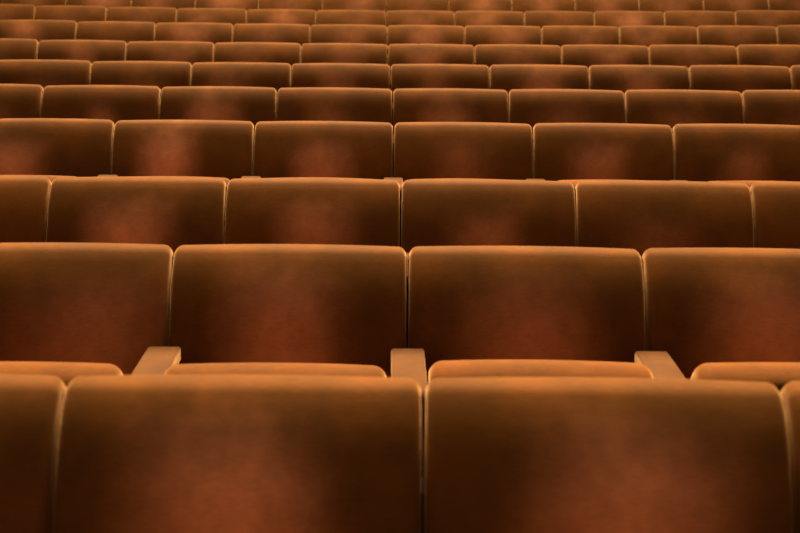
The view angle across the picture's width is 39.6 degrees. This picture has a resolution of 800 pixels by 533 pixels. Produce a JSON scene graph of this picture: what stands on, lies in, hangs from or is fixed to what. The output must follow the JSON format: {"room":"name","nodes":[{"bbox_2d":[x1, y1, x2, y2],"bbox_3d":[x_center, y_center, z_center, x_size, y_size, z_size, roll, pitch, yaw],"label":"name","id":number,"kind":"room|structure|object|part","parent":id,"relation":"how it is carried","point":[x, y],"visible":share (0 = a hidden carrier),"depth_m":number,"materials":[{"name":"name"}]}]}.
{"room":"auditorium","nodes":[
{"label":"auditorium","id":0,"kind":"room"},
{"bbox_2d":[421,492,421,524],"bbox_3d":[-0.337,-0.941,8.420,20.299,0.715,23.021,0,14,-1],"label":"floor","id":1,"kind":"structure","parent":0,"point":[421,492],"depth_m":3.27,"materials":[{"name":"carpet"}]},
{"bbox_2d":[0,4,34,19],"bbox_3d":[-3.104,-1.569,8.605,0.586,0.900,0.502,-1,14,-5],"label":"seat","id":2,"kind":"object","parent":1,"relation":"on","point":[7,11],"visible":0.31,"depth_m":8.65,"materials":[{"name":"fabric"}]},
{"bbox_2d":[0,38,37,59],"bbox_3d":[-2.521,-0.946,6.882,0.586,0.900,0.502,0,14,-4],"label":"seat","id":3,"kind":"object","parent":1,"relation":"on","point":[10,48],"visible":0.21,"depth_m":6.93,"materials":[{"name":"fabric"}]},
{"bbox_2d":[0,84,43,118],"bbox_3d":[-1.933,-0.376,5.141,0.586,0.900,0.502,0,14,-3],"label":"seat","id":4,"kind":"object","parent":1,"relation":"on","point":[16,100],"visible":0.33,"depth_m":5.18,"materials":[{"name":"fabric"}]},
{"bbox_2d":[0,175,51,242],"bbox_3d":[-1.349,0.200,3.393,0.586,0.900,0.502,0,14,-3],"label":"seat","id":5,"kind":"object","parent":1,"relation":"on","point":[24,200],"visible":0.28,"depth_m":3.43,"materials":[{"name":"fabric"}]},
{"bbox_2d":[0,374,65,532],"bbox_3d":[-0.769,0.650,1.605,0.586,0.900,0.502,0,14,-2],"label":"seat","id":6,"kind":"object","parent":1,"relation":"on","point":[30,405],"visible":0.79,"depth_m":1.64,"materials":[{"name":"fabric"}]},
{"bbox_2d":[1,0,66,7],"bbox_3d":[-3.118,-1.899,9.484,0.586,0.900,0.502,-1,14,-5],"label":"seat","id":7,"kind":"object","parent":1,"relation":"on","point":[35,3],"visible":0.06,"depth_m":9.50,"materials":[{"name":"fabric"}]},
{"bbox_2d":[0,20,76,42],"bbox_3d":[-2.535,-1.258,7.766,0.586,0.900,0.502,0,14,-4],"label":"seat","id":8,"kind":"object","parent":1,"relation":"on","point":[39,30],"visible":0.29,"depth_m":7.80,"materials":[{"name":"fabric"}]},
{"bbox_2d":[0,59,91,88],"bbox_3d":[-1.952,-0.654,6.031,0.586,0.900,0.502,0,14,-3],"label":"seat","id":9,"kind":"object","parent":1,"relation":"on","point":[43,72],"visible":0.25,"depth_m":6.06,"materials":[{"name":"fabric"}]},
{"bbox_2d":[0,118,117,182],"bbox_3d":[-1.377,-0.097,4.279,0.586,0.900,0.502,0,14,-3],"label":"seat","id":10,"kind":"object","parent":1,"relation":"on","point":[51,148],"visible":0.3,"depth_m":4.30,"materials":[{"name":"fabric"}]},
{"bbox_2d":[2,175,75,182],"bbox_3d":[-1.389,-0.200,4.121,0.456,0.301,0.246,0,14,-3],"label":"seat cushion","id":11,"kind":"object","parent":10,"relation":"on","point":[51,177],"depth_m":4.02,"materials":[{"name":"fabric"}]},
{"bbox_3d":[-1.114,-0.301,4.132,0.074,0.036,0.294,0,14,-3],"label":"armrest","id":12,"kind":"part","parent":10,"relation":"part of","materials":[{"name":"fabric"}]},
{"bbox_2d":[34,5,106,22],"bbox_3d":[-2.559,-1.567,8.649,0.586,0.900,0.502,0,14,-4],"label":"seat","id":13,"kind":"object","parent":1,"relation":"on","point":[54,12],"visible":0.22,"depth_m":8.68,"materials":[{"name":"fabric"}]},
{"bbox_2d":[37,40,126,63],"bbox_3d":[-1.975,-0.944,6.919,0.586,0.900,0.502,0,14,-3],"label":"seat","id":14,"kind":"object","parent":1,"relation":"on","point":[92,51],"visible":0.3,"depth_m":6.95,"materials":[{"name":"fabric"}]},
{"bbox_2d":[0,242,180,387],"bbox_3d":[-0.787,0.431,2.510,0.586,0.900,0.502,0,14,-2],"label":"seat","id":15,"kind":"object","parent":1,"relation":"on","point":[68,311],"visible":0.5,"depth_m":2.53,"materials":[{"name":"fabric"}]},
{"bbox_2d":[0,361,122,387],"bbox_3d":[-0.801,0.327,2.353,0.456,0.301,0.246,0,14,-2],"label":"seat cushion","id":16,"kind":"object","parent":15,"relation":"on","point":[66,371],"depth_m":2.24,"materials":[{"name":"fabric"}]},
{"bbox_3d":[-0.526,0.232,2.360,0.074,0.036,0.294,0,14,-2],"label":"armrest","id":17,"kind":"part","parent":15,"relation":"part of","materials":[{"name":"fabric"}]},
{"bbox_2d":[66,0,130,9],"bbox_3d":[-2.572,-1.896,9.527,0.586,0.900,0.502,0,14,-4],"label":"seat","id":18,"kind":"object","parent":1,"relation":"on","point":[106,3],"visible":0.11,"depth_m":9.54,"materials":[{"name":"fabric"}]},
{"bbox_2d":[41,85,160,124],"bbox_3d":[-1.387,-0.373,5.170,0.586,0.900,0.502,0,14,-2],"label":"seat","id":19,"kind":"object","parent":1,"relation":"on","point":[115,103],"visible":0.3,"depth_m":5.20,"materials":[{"name":"fabric"}]},
{"bbox_2d":[76,21,155,43],"bbox_3d":[-1.989,-1.256,7.801,0.586,0.900,0.502,0,14,-3],"label":"seat","id":20,"kind":"object","parent":1,"relation":"on","point":[127,31],"visible":0.3,"depth_m":7.83,"materials":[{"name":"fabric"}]},
{"bbox_2d":[46,176,226,253],"bbox_3d":[-0.803,0.203,3.413,0.586,0.900,0.502,0,14,-2],"label":"seat","id":21,"kind":"object","parent":1,"relation":"on","point":[174,212],"visible":0.31,"depth_m":3.44,"materials":[{"name":"fabric"}]},
{"bbox_2d":[90,61,191,89],"bbox_3d":[-1.405,-0.652,6.060,0.586,0.900,0.502,0,14,-2],"label":"seat","id":22,"kind":"object","parent":1,"relation":"on","point":[161,74],"visible":0.19,"depth_m":6.09,"materials":[{"name":"fabric"}]},
{"bbox_2d":[106,7,176,25],"bbox_3d":[-2.013,-1.564,8.684,0.586,0.900,0.502,0,14,-3],"label":"seat","id":23,"kind":"object","parent":1,"relation":"on","point":[156,15],"visible":0.27,"depth_m":8.72,"materials":[{"name":"fabric"}]},
{"bbox_2d":[131,0,195,9],"bbox_3d":[-2.026,-1.894,9.562,0.586,0.900,0.502,0,14,-3],"label":"seat","id":24,"kind":"object","parent":1,"relation":"on","point":[177,4],"visible":0.09,"depth_m":9.58,"materials":[{"name":"fabric"}]},
{"bbox_2d":[126,41,214,65],"bbox_3d":[-1.429,-0.941,6.947,0.586,0.900,0.502,0,14,-2],"label":"seat","id":25,"kind":"object","parent":1,"relation":"on","point":[192,52],"visible":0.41,"depth_m":6.98,"materials":[{"name":"fabric"}]},
{"bbox_2d":[111,120,260,185],"bbox_3d":[-0.831,-0.093,4.298,0.586,0.900,0.502,0,14,-2],"label":"seat","id":26,"kind":"object","parent":1,"relation":"on","point":[223,149],"visible":0.31,"depth_m":4.32,"materials":[{"name":"fabric"}]},
{"bbox_2d":[132,176,229,185],"bbox_3d":[-0.845,-0.197,4.141,0.456,0.301,0.246,0,14,-2],"label":"seat cushion","id":27,"kind":"object","parent":26,"relation":"on","point":[226,180],"depth_m":4.04,"materials":[{"name":"fabric"}]},
{"bbox_3d":[-0.570,-0.297,4.147,0.074,0.036,0.294,0,14,-2],"label":"armrest","id":28,"kind":"part","parent":26,"relation":"part of","materials":[{"name":"fabric"}]},
{"bbox_2d":[155,22,232,45],"bbox_3d":[-1.442,-1.253,7.829,0.586,0.900,0.502,0,14,-2],"label":"seat","id":29,"kind":"object","parent":1,"relation":"on","point":[215,33],"visible":0.27,"depth_m":7.86,"materials":[{"name":"fabric"}]},
{"bbox_2d":[177,8,246,26],"bbox_3d":[-1.467,-1.561,8.711,0.586,0.900,0.502,0,14,-2],"label":"seat","id":30,"kind":"object","parent":1,"relation":"on","point":[233,16],"visible":0.25,"depth_m":8.74,"materials":[{"name":"fabric"}]},
{"bbox_2d":[159,86,276,126],"bbox_3d":[-0.840,-0.370,5.189,0.586,0.900,0.502,0,14,-2],"label":"seat","id":31,"kind":"object","parent":1,"relation":"on","point":[254,105],"visible":0.33,"depth_m":5.22,"materials":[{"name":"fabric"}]},
{"bbox_2d":[195,0,258,10],"bbox_3d":[-1.479,-1.890,9.589,0.586,0.900,0.502,0,14,-2],"label":"seat","id":32,"kind":"object","parent":1,"relation":"on","point":[236,4],"visible":0.12,"depth_m":9.61,"materials":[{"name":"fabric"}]},
{"bbox_2d":[53,374,422,532],"bbox_3d":[-0.223,0.654,1.615,0.586,0.900,0.502,0,14,-1],"label":"seat","id":33,"kind":"object","parent":1,"relation":"on","point":[168,453],"visible":1,"depth_m":1.64,"materials":[{"name":"fabric"}]},
{"bbox_3d":[-0.241,0.429,1.760,0.549,0.474,0.112,0,14,0],"label":"panel","id":34,"kind":"part","parent":33,"relation":"part of","materials":[{"name":"brown wood"}]},
{"bbox_2d":[191,62,291,93],"bbox_3d":[-0.859,-0.649,6.079,0.586,0.900,0.502,0,14,-2],"label":"seat","id":35,"kind":"object","parent":1,"relation":"on","point":[277,76],"visible":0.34,"depth_m":6.11,"materials":[{"name":"fabric"}]},
{"bbox_2d":[214,42,301,67],"bbox_3d":[-0.882,-0.938,6.966,0.586,0.900,0.502,0,14,-2],"label":"seat","id":36,"kind":"object","parent":1,"relation":"on","point":[268,52],"visible":0.25,"depth_m":7.00,"materials":[{"name":"fabric"}]},
{"bbox_2d":[233,23,310,47],"bbox_3d":[-0.896,-1.250,7.848,0.586,0.900,0.502,0,14,-2],"label":"seat","id":37,"kind":"object","parent":1,"relation":"on","point":[257,32],"visible":0.3,"depth_m":7.88,"materials":[{"name":"fabric"}]},
{"bbox_2d":[247,9,315,27],"bbox_3d":[-0.920,-1.558,8.730,0.586,0.900,0.502,0,14,-2],"label":"seat","id":38,"kind":"object","parent":1,"relation":"on","point":[273,16],"visible":0.27,"depth_m":8.76,"materials":[{"name":"fabric"}]},
{"bbox_2d":[259,0,322,13],"bbox_3d":[-0.932,-1.887,9.608,0.586,0.900,0.502,0,14,-1],"label":"seat","id":39,"kind":"object","parent":1,"relation":"on","point":[316,5],"visible":0.09,"depth_m":9.63,"materials":[{"name":"fabric"}]},
{"bbox_2d":[164,244,426,394],"bbox_3d":[-0.241,0.434,2.520,0.586,0.900,0.502,0,14,-1],"label":"seat","id":40,"kind":"object","parent":1,"relation":"on","point":[258,309],"visible":0.45,"depth_m":2.53,"materials":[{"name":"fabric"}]},
{"bbox_2d":[164,363,385,376],"bbox_3d":[-0.257,0.331,2.363,0.456,0.301,0.246,0,14,-1],"label":"seat cushion","id":41,"kind":"object","parent":40,"relation":"on","point":[322,369],"depth_m":2.25,"materials":[{"name":"fabric"}]},
{"bbox_3d":[-0.259,0.210,2.665,0.549,0.474,0.112,0,14,-1],"label":"panel","id":42,"kind":"part","parent":40,"relation":"part of","materials":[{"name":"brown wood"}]},
{"bbox_3d":[0.018,0.236,2.365,0.074,0.036,0.294,0,14,-1],"label":"armrest","id":43,"kind":"part","parent":40,"relation":"part of","materials":[{"name":"fabric"}]},
{"bbox_2d":[224,178,408,348],"bbox_3d":[-0.256,0.207,3.422,0.586,0.900,0.502,0,14,-1],"label":"seat","id":44,"kind":"object","parent":1,"relation":"on","point":[327,211],"visible":0.34,"depth_m":3.44,"materials":[{"name":"fabric"}]},
{"bbox_3d":[-0.274,-0.010,3.502,0.543,0.518,0.229,0,14,-1],"label":"backrest","id":45,"kind":"part","parent":44,"relation":"part of","materials":[{"name":"fabric"}]},
{"bbox_3d":[-0.275,-0.018,3.567,0.549,0.474,0.112,0,14,-1],"label":"panel","id":46,"kind":"part","parent":44,"relation":"part of","materials":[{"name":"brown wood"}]},
{"bbox_3d":[0.003,0.009,3.268,0.074,0.036,0.294,0,14,-1],"label":"armrest","id":47,"kind":"part","parent":44,"relation":"part of","materials":[{"name":"fabric"}]},
{"bbox_2d":[253,121,402,199],"bbox_3d":[-0.284,-0.090,4.308,0.586,0.900,0.502,0,14,-1],"label":"seat","id":48,"kind":"object","parent":1,"relation":"on","point":[282,149],"visible":0.4,"depth_m":4.33,"materials":[{"name":"fabric"}]},
{"bbox_3d":[-0.302,-0.307,4.388,0.543,0.518,0.229,0,14,-1],"label":"backrest","id":49,"kind":"part","parent":48,"relation":"part of","materials":[{"name":"fabric"}]},
{"bbox_2d":[285,177,362,178],"bbox_3d":[-0.301,-0.194,4.151,0.456,0.301,0.246,0,14,-1],"label":"seat cushion","id":50,"kind":"object","parent":48,"relation":"on","point":[285,177],"depth_m":4.06,"materials":[{"name":"fabric"}]},
{"bbox_3d":[-0.025,-0.292,4.153,0.074,0.036,0.294,0,14,-1],"label":"armrest","id":51,"kind":"part","parent":48,"relation":"part of","materials":[{"name":"fabric"}]},
{"bbox_2d":[276,87,393,157],"bbox_3d":[-0.293,-0.366,5.199,0.586,0.900,0.502,0,14,-1],"label":"seat","id":52,"kind":"object","parent":1,"relation":"on","point":[299,103],"visible":0.28,"depth_m":5.22,"materials":[{"name":"fabric"}]},
{"bbox_3d":[-0.311,-0.583,5.278,0.543,0.518,0.229,0,14,-1],"label":"backrest","id":53,"kind":"part","parent":52,"relation":"part of","materials":[{"name":"fabric"}]},
{"bbox_2d":[291,63,392,126],"bbox_3d":[-0.312,-0.645,6.089,0.586,0.900,0.502,0,14,-1],"label":"seat","id":54,"kind":"object","parent":1,"relation":"on","point":[348,75],"visible":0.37,"depth_m":6.12,"materials":[{"name":"fabric"}]},
{"bbox_3d":[-0.330,-0.862,6.168,0.543,0.518,0.229,0,14,-1],"label":"backrest","id":55,"kind":"part","parent":54,"relation":"part of","materials":[{"name":"fabric"}]},
{"bbox_2d":[301,43,387,64],"bbox_3d":[-0.336,-0.934,6.976,0.586,0.900,0.502,0,14,-1],"label":"seat","id":56,"kind":"object","parent":1,"relation":"on","point":[365,53],"visible":0.22,"depth_m":7.01,"materials":[{"name":"fabric"}]},
{"bbox_2d":[310,24,386,44],"bbox_3d":[-0.349,-1.246,7.858,0.586,0.900,0.502,0,14,-1],"label":"seat","id":57,"kind":"object","parent":1,"relation":"on","point":[321,33],"visible":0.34,"depth_m":7.89,"materials":[{"name":"fabric"}]},
{"bbox_2d":[316,10,385,24],"bbox_3d":[-0.373,-1.554,8.741,0.586,0.900,0.502,0,14,-1],"label":"seat","id":58,"kind":"object","parent":1,"relation":"on","point":[362,17],"visible":0.29,"depth_m":8.77,"materials":[{"name":"fabric"}]},
{"bbox_2d":[322,0,385,25],"bbox_3d":[-0.385,-1.883,9.618,0.586,0.900,0.502,0,14,-1],"label":"seat","id":59,"kind":"object","parent":1,"relation":"on","point":[379,5],"visible":0.19,"depth_m":9.64,"materials":[{"name":"fabric"}]},
{"bbox_3d":[-0.404,-2.100,9.697,0.543,0.518,0.229,0,14,-1],"label":"backrest","id":60,"kind":"part","parent":59,"relation":"part of","materials":[{"name":"fabric"}]},
{"bbox_2d":[385,0,447,19],"bbox_3d":[0.162,-1.879,9.620,0.586,0.900,0.502,1,14,0],"label":"seat","id":61,"kind":"object","parent":1,"relation":"on","point":[391,5],"visible":0.2,"depth_m":9.65,"materials":[{"name":"fabric"}]},
{"bbox_3d":[0.146,-2.096,9.700,0.543,0.518,0.229,1,14,0],"label":"backrest","id":62,"kind":"part","parent":61,"relation":"part of","materials":[{"name":"fabric"}]},
{"bbox_2d":[386,10,454,28],"bbox_3d":[0.174,-1.550,8.742,0.586,0.900,0.502,1,14,0],"label":"seat","id":63,"kind":"object","parent":1,"relation":"on","point":[396,17],"visible":0.27,"depth_m":8.78,"materials":[{"name":"fabric"}]},
{"bbox_2d":[387,25,463,47],"bbox_3d":[0.198,-1.242,7.859,0.586,0.900,0.502,1,14,0],"label":"seat","id":64,"kind":"object","parent":1,"relation":"on","point":[396,34],"visible":0.27,"depth_m":7.89,"materials":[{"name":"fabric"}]},
{"bbox_2d":[388,44,473,69],"bbox_3d":[0.211,-0.930,6.977,0.586,0.900,0.502,1,14,0],"label":"seat","id":65,"kind":"object","parent":1,"relation":"on","point":[397,53],"visible":0.24,"depth_m":7.01,"materials":[{"name":"fabric"}]},
{"bbox_2d":[390,64,488,93],"bbox_3d":[0.235,-0.641,6.090,0.586,0.900,0.502,1,14,0],"label":"seat","id":66,"kind":"object","parent":1,"relation":"on","point":[467,76],"visible":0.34,"depth_m":6.12,"materials":[{"name":"fabric"}]},
{"bbox_2d":[393,88,507,133],"bbox_3d":[0.254,-0.362,5.199,0.586,0.900,0.502,1,14,0],"label":"seat","id":67,"kind":"object","parent":1,"relation":"on","point":[409,104],"visible":0.3,"depth_m":5.23,"materials":[{"name":"fabric"}]},
{"bbox_2d":[393,122,544,232],"bbox_3d":[0.263,-0.086,4.308,0.586,0.900,0.502,1,14,0],"label":"seat","id":68,"kind":"object","parent":1,"relation":"on","point":[422,150],"visible":0.43,"depth_m":4.33,"materials":[{"name":"fabric"}]},
{"bbox_2d":[410,178,505,179],"bbox_3d":[0.244,-0.189,4.152,0.456,0.301,0.246,1,14,0],"label":"seat cushion","id":69,"kind":"object","parent":68,"relation":"on","point":[437,178],"depth_m":4.06,"materials":[{"name":"fabric"}]},
{"bbox_2d":[448,0,510,14],"bbox_3d":[0.709,-1.875,9.614,0.586,0.900,0.502,1,14,1],"label":"seat","id":70,"kind":"object","parent":1,"relation":"on","point":[453,5],"visible":0.15,"depth_m":9.64,"materials":[{"name":"fabric"}]},
{"bbox_2d":[400,179,575,252],"bbox_3d":[0.290,0.211,3.422,0.586,0.900,0.502,1,14,0],"label":"seat","id":71,"kind":"object","parent":1,"relation":"on","point":[434,212],"visible":0.41,"depth_m":3.44,"materials":[{"name":"fabric"}]},
{"bbox_3d":[0.275,-0.013,3.568,0.549,0.474,0.112,1,14,0],"label":"panel","id":72,"kind":"part","parent":71,"relation":"part of","materials":[{"name":"brown wood"}]},
{"bbox_2d":[455,11,523,28],"bbox_3d":[0.721,-1.545,8.736,0.586,0.900,0.502,1,14,1],"label":"seat","id":73,"kind":"object","parent":1,"relation":"on","point":[462,18],"visible":0.26,"depth_m":8.77,"materials":[{"name":"fabric"}]},
{"bbox_2d":[464,25,540,48],"bbox_3d":[0.745,-1.237,7.852,0.586,0.900,0.502,1,14,1],"label":"seat","id":74,"kind":"object","parent":1,"relation":"on","point":[474,35],"visible":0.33,"depth_m":7.88,"materials":[{"name":"fabric"}]},
{"bbox_2d":[474,44,560,68],"bbox_3d":[0.758,-0.926,6.970,0.586,0.900,0.502,1,14,1],"label":"seat","id":75,"kind":"object","parent":1,"relation":"on","point":[484,54],"visible":0.28,"depth_m":7.00,"materials":[{"name":"fabric"}]},
{"bbox_2d":[489,64,588,94],"bbox_3d":[0.782,-0.636,6.081,0.586,0.900,0.502,1,14,1],"label":"seat","id":76,"kind":"object","parent":1,"relation":"on","point":[507,77],"visible":0.29,"depth_m":6.11,"materials":[{"name":"fabric"}]},
{"bbox_2d":[511,0,574,13],"bbox_3d":[1.256,-1.870,9.599,0.586,0.900,0.502,1,14,2],"label":"seat","id":77,"kind":"object","parent":1,"relation":"on","point":[523,6],"visible":0.21,"depth_m":9.63,"materials":[{"name":"fabric"}]},
{"bbox_2d":[407,246,685,449],"bbox_3d":[0.306,0.439,2.519,0.586,0.900,0.502,1,14,1],"label":"seat","id":78,"kind":"object","parent":1,"relation":"on","point":[473,311],"visible":0.49,"depth_m":2.53,"materials":[{"name":"fabric"}]},
{"bbox_3d":[0.291,0.214,2.664,0.549,0.474,0.112,1,14,1],"label":"panel","id":79,"kind":"part","parent":78,"relation":"part of","materials":[{"name":"brown wood"}]},
{"bbox_2d":[429,360,652,381],"bbox_3d":[0.287,0.324,2.360,0.456,0.301,0.246,1,14,1],"label":"seat cushion","id":80,"kind":"object","parent":78,"relation":"on","point":[448,368],"depth_m":2.24,"materials":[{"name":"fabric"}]},
{"bbox_3d":[0.563,0.242,2.360,0.074,0.036,0.294,1,14,1],"label":"armrest","id":81,"kind":"part","parent":78,"relation":"part of","materials":[{"name":"wood"}]},
{"bbox_2d":[524,11,593,28],"bbox_3d":[1.268,-1.540,8.721,0.586,0.900,0.502,1,14,2],"label":"seat","id":82,"kind":"object","parent":1,"relation":"on","point":[531,18],"visible":0.27,"depth_m":8.76,"materials":[{"name":"fabric"}]},
{"bbox_2d":[508,89,624,128],"bbox_3d":[0.800,-0.357,5.190,0.586,0.900,0.502,1,14,1],"label":"seat","id":83,"kind":"object","parent":1,"relation":"on","point":[531,107],"visible":0.32,"depth_m":5.22,"materials":[{"name":"fabric"}]},
{"bbox_2d":[541,26,618,47],"bbox_3d":[1.292,-1.232,7.836,0.586,0.900,0.502,1,14,2],"label":"seat","id":84,"kind":"object","parent":1,"relation":"on","point":[560,36],"visible":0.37,"depth_m":7.87,"materials":[{"name":"fabric"}]},
{"bbox_2d":[561,45,648,69],"bbox_3d":[1.305,-0.920,6.953,0.586,0.900,0.502,1,14,2],"label":"seat","id":85,"kind":"object","parent":1,"relation":"on","point":[581,55],"visible":0.28,"depth_m":6.99,"materials":[{"name":"fabric"}]},
{"bbox_2d":[421,377,792,532],"bbox_3d":[0.323,0.658,1.614,0.586,0.900,0.502,1,14,1],"label":"seat","id":86,"kind":"object","parent":1,"relation":"on","point":[500,454],"visible":1,"depth_m":1.64,"materials":[{"name":"fabric"}]},
{"bbox_3d":[0.309,0.433,1.759,0.549,0.474,0.112,1,14,1],"label":"panel","id":87,"kind":"part","parent":86,"relation":"part of","materials":[{"name":"brown wood"}]},
{"bbox_2d":[575,0,638,13],"bbox_3d":[1.803,-1.865,9.577,0.586,0.900,0.502,1,14,3],"label":"seat","id":88,"kind":"object","parent":1,"relation":"on","point":[593,6],"visible":0.21,"depth_m":9.60,"materials":[{"name":"fabric"}]},
{"bbox_2d":[532,123,686,187],"bbox_3d":[0.809,-0.081,4.299,0.586,0.900,0.502,1,14,1],"label":"seat","id":89,"kind":"object","parent":1,"relation":"on","point":[573,153],"visible":0.31,"depth_m":4.32,"materials":[{"name":"fabric"}]},
{"bbox_2d":[559,179,608,187],"bbox_3d":[0.788,-0.184,4.143,0.456,0.301,0.246,1,14,1],"label":"seat cushion","id":90,"kind":"object","parent":89,"relation":"on","point":[574,182],"depth_m":4.04,"materials":[{"name":"fabric"}]},
{"bbox_2d":[594,11,663,28],"bbox_3d":[1.815,-1.535,8.697,0.586,0.900,0.502,1,14,3],"label":"seat","id":91,"kind":"object","parent":1,"relation":"on","point":[601,18],"visible":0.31,"depth_m":8.73,"materials":[{"name":"fabric"}]},
{"bbox_2d":[588,65,689,94],"bbox_3d":[1.328,-0.631,6.064,0.586,0.900,0.502,1,14,2],"label":"seat","id":92,"kind":"object","parent":1,"relation":"on","point":[623,78],"visible":0.27,"depth_m":6.10,"materials":[{"name":"fabric"}]},
{"bbox_2d":[619,26,697,48],"bbox_3d":[1.839,-1.227,7.812,0.586,0.900,0.502,1,14,3],"label":"seat","id":93,"kind":"object","parent":1,"relation":"on","point":[647,36],"visible":0.27,"depth_m":7.84,"materials":[{"name":"fabric"}]},
{"bbox_2d":[574,180,753,256],"bbox_3d":[0.837,0.216,3.412,0.586,0.900,0.502,1,14,1],"label":"seat","id":94,"kind":"object","parent":1,"relation":"on","point":[638,215],"visible":0.26,"depth_m":3.44,"materials":[{"name":"fabric"}]},
{"bbox_2d":[638,0,702,13],"bbox_3d":[2.349,-1.860,9.546,0.586,0.900,0.502,1,14,3],"label":"seat","id":95,"kind":"object","parent":1,"relation":"on","point":[644,5],"visible":0.16,"depth_m":9.57,"materials":[{"name":"fabric"}]},
{"bbox_2d":[624,89,743,128],"bbox_3d":[1.347,-0.352,5.172,0.586,0.900,0.502,1,14,2],"label":"seat","id":96,"kind":"object","parent":1,"relation":"on","point":[671,107],"visible":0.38,"depth_m":5.20,"materials":[{"name":"fabric"}]},
{"bbox_2d":[648,45,737,69],"bbox_3d":[1.851,-0.915,6.928,0.586,0.900,0.502,1,14,3],"label":"seat","id":97,"kind":"object","parent":1,"relation":"on","point":[670,55],"visible":0.3,"depth_m":6.96,"materials":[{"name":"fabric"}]},
{"bbox_2d":[664,11,735,28],"bbox_3d":[2.361,-1.530,8.665,0.586,0.900,0.502,1,14,4],"label":"seat","id":98,"kind":"object","parent":1,"relation":"on","point":[671,18],"visible":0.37,"depth_m":8.70,"materials":[{"name":"fabric"}]},
{"bbox_2d":[641,248,799,392],"bbox_3d":[0.852,0.444,2.509,0.586,0.900,0.502,1,14,2],"label":"seat","id":99,"kind":"object","parent":1,"relation":"on","point":[730,314],"visible":0.43,"depth_m":2.53,"materials":[{"name":"fabric"}]},
{"bbox_2d":[691,362,799,392],"bbox_3d":[0.831,0.329,2.350,0.456,0.301,0.246,1,14,2],"label":"seat cushion","id":100,"kind":"object","parent":99,"relation":"on","point":[778,374],"depth_m":2.23,"materials":[{"name":"fabric"}]},
{"bbox_2d":[672,124,799,187],"bbox_3d":[1.356,-0.075,4.280,0.586,0.900,0.502,1,14,2],"label":"seat","id":101,"kind":"object","parent":1,"relation":"on","point":[748,154],"visible":0.36,"depth_m":4.30,"materials":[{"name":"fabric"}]},
{"bbox_2d":[708,181,795,187],"bbox_3d":[1.333,-0.179,4.124,0.456,0.301,0.246,1,14,2],"label":"seat cushion","id":102,"kind":"object","parent":101,"relation":"on","point":[748,183],"depth_m":4.02,"materials":[{"name":"fabric"}]},
{"bbox_2d":[703,0,768,12],"bbox_3d":[2.895,-1.854,9.507,0.586,0.900,0.502,2,14,4],"label":"seat","id":103,"kind":"object","parent":1,"relation":"on","point":[708,5],"visible":0.12,"depth_m":9.53,"materials":[{"name":"fabric"}]},
{"bbox_2d":[697,25,776,48],"bbox_3d":[2.385,-1.221,7.779,0.586,0.900,0.502,1,14,4],"label":"seat","id":104,"kind":"object","parent":1,"relation":"on","point":[727,35],"visible":0.26,"depth_m":7.81,"materials":[{"name":"fabric"}]},
{"bbox_2d":[688,65,791,94],"bbox_3d":[1.875,-0.625,6.038,0.586,0.900,0.502,1,14,3],"label":"seat","id":105,"kind":"object","parent":1,"relation":"on","point":[740,78],"visible":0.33,"depth_m":6.07,"materials":[{"name":"fabric"}]},
{"bbox_2d":[735,10,799,27],"bbox_3d":[2.907,-1.524,8.625,0.586,0.900,0.502,2,14,4],"label":"seat","id":106,"kind":"object","parent":1,"relation":"on","point":[774,18],"visible":0.31,"depth_m":8.66,"materials":[{"name":"fabric"}]},
{"bbox_2d":[737,44,799,68],"bbox_3d":[2.397,-0.909,6.894,0.586,0.900,0.502,2,14,4],"label":"seat","id":107,"kind":"object","parent":1,"relation":"on","point":[788,56],"visible":0.31,"depth_m":6.93,"materials":[{"name":"fabric"}]},
{"bbox_2d":[741,90,799,124],"bbox_3d":[1.893,-0.346,5.145,0.586,0.900,0.502,1,14,3],"label":"seat","id":108,"kind":"object","parent":1,"relation":"on","point":[778,107],"visible":0.28,"depth_m":5.18,"materials":[{"name":"fabric"}]},
{"bbox_2d":[750,182,799,248],"bbox_3d":[1.383,0.222,3.392,0.586,0.900,0.502,1,14,2],"label":"seat","id":109,"kind":"object","parent":1,"relation":"on","point":[775,205],"visible":0.36,"depth_m":3.43,"materials":[{"name":"fabric"}]},
{"bbox_2d":[768,0,799,10],"bbox_3d":[3.440,-1.848,9.459,0.586,0.900,0.502,2,14,5],"label":"seat","id":110,"kind":"object","parent":1,"relation":"on","point":[787,5],"visible":0.16,"depth_m":9.50,"materials":[{"name":"fabric"}]},
{"bbox_2d":[776,25,799,44],"bbox_3d":[2.930,-1.215,7.737,0.586,0.900,0.502,2,14,5],"label":"seat","id":111,"kind":"object","parent":1,"relation":"on","point":[786,34],"visible":0.34,"depth_m":7.79,"materials":[{"name":"fabric"}]},
{"bbox_2d":[780,381,799,532],"bbox_3d":[0.870,0.663,1.603,0.586,0.900,0.502,1,14,2],"label":"seat","id":112,"kind":"object","parent":1,"relation":"on","point":[790,393],"visible":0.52,"depth_m":1.66,"materials":[{"name":"fabric"}]},
{"bbox_2d":[790,65,799,89],"bbox_3d":[2.420,-0.619,6.002,0.586,0.900,0.502,2,14,4],"label":"seat","id":113,"kind":"object","parent":1,"relation":"on","point":[795,69],"visible":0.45,"depth_m":6.06,"materials":[{"name":"fabric"}]}
]}

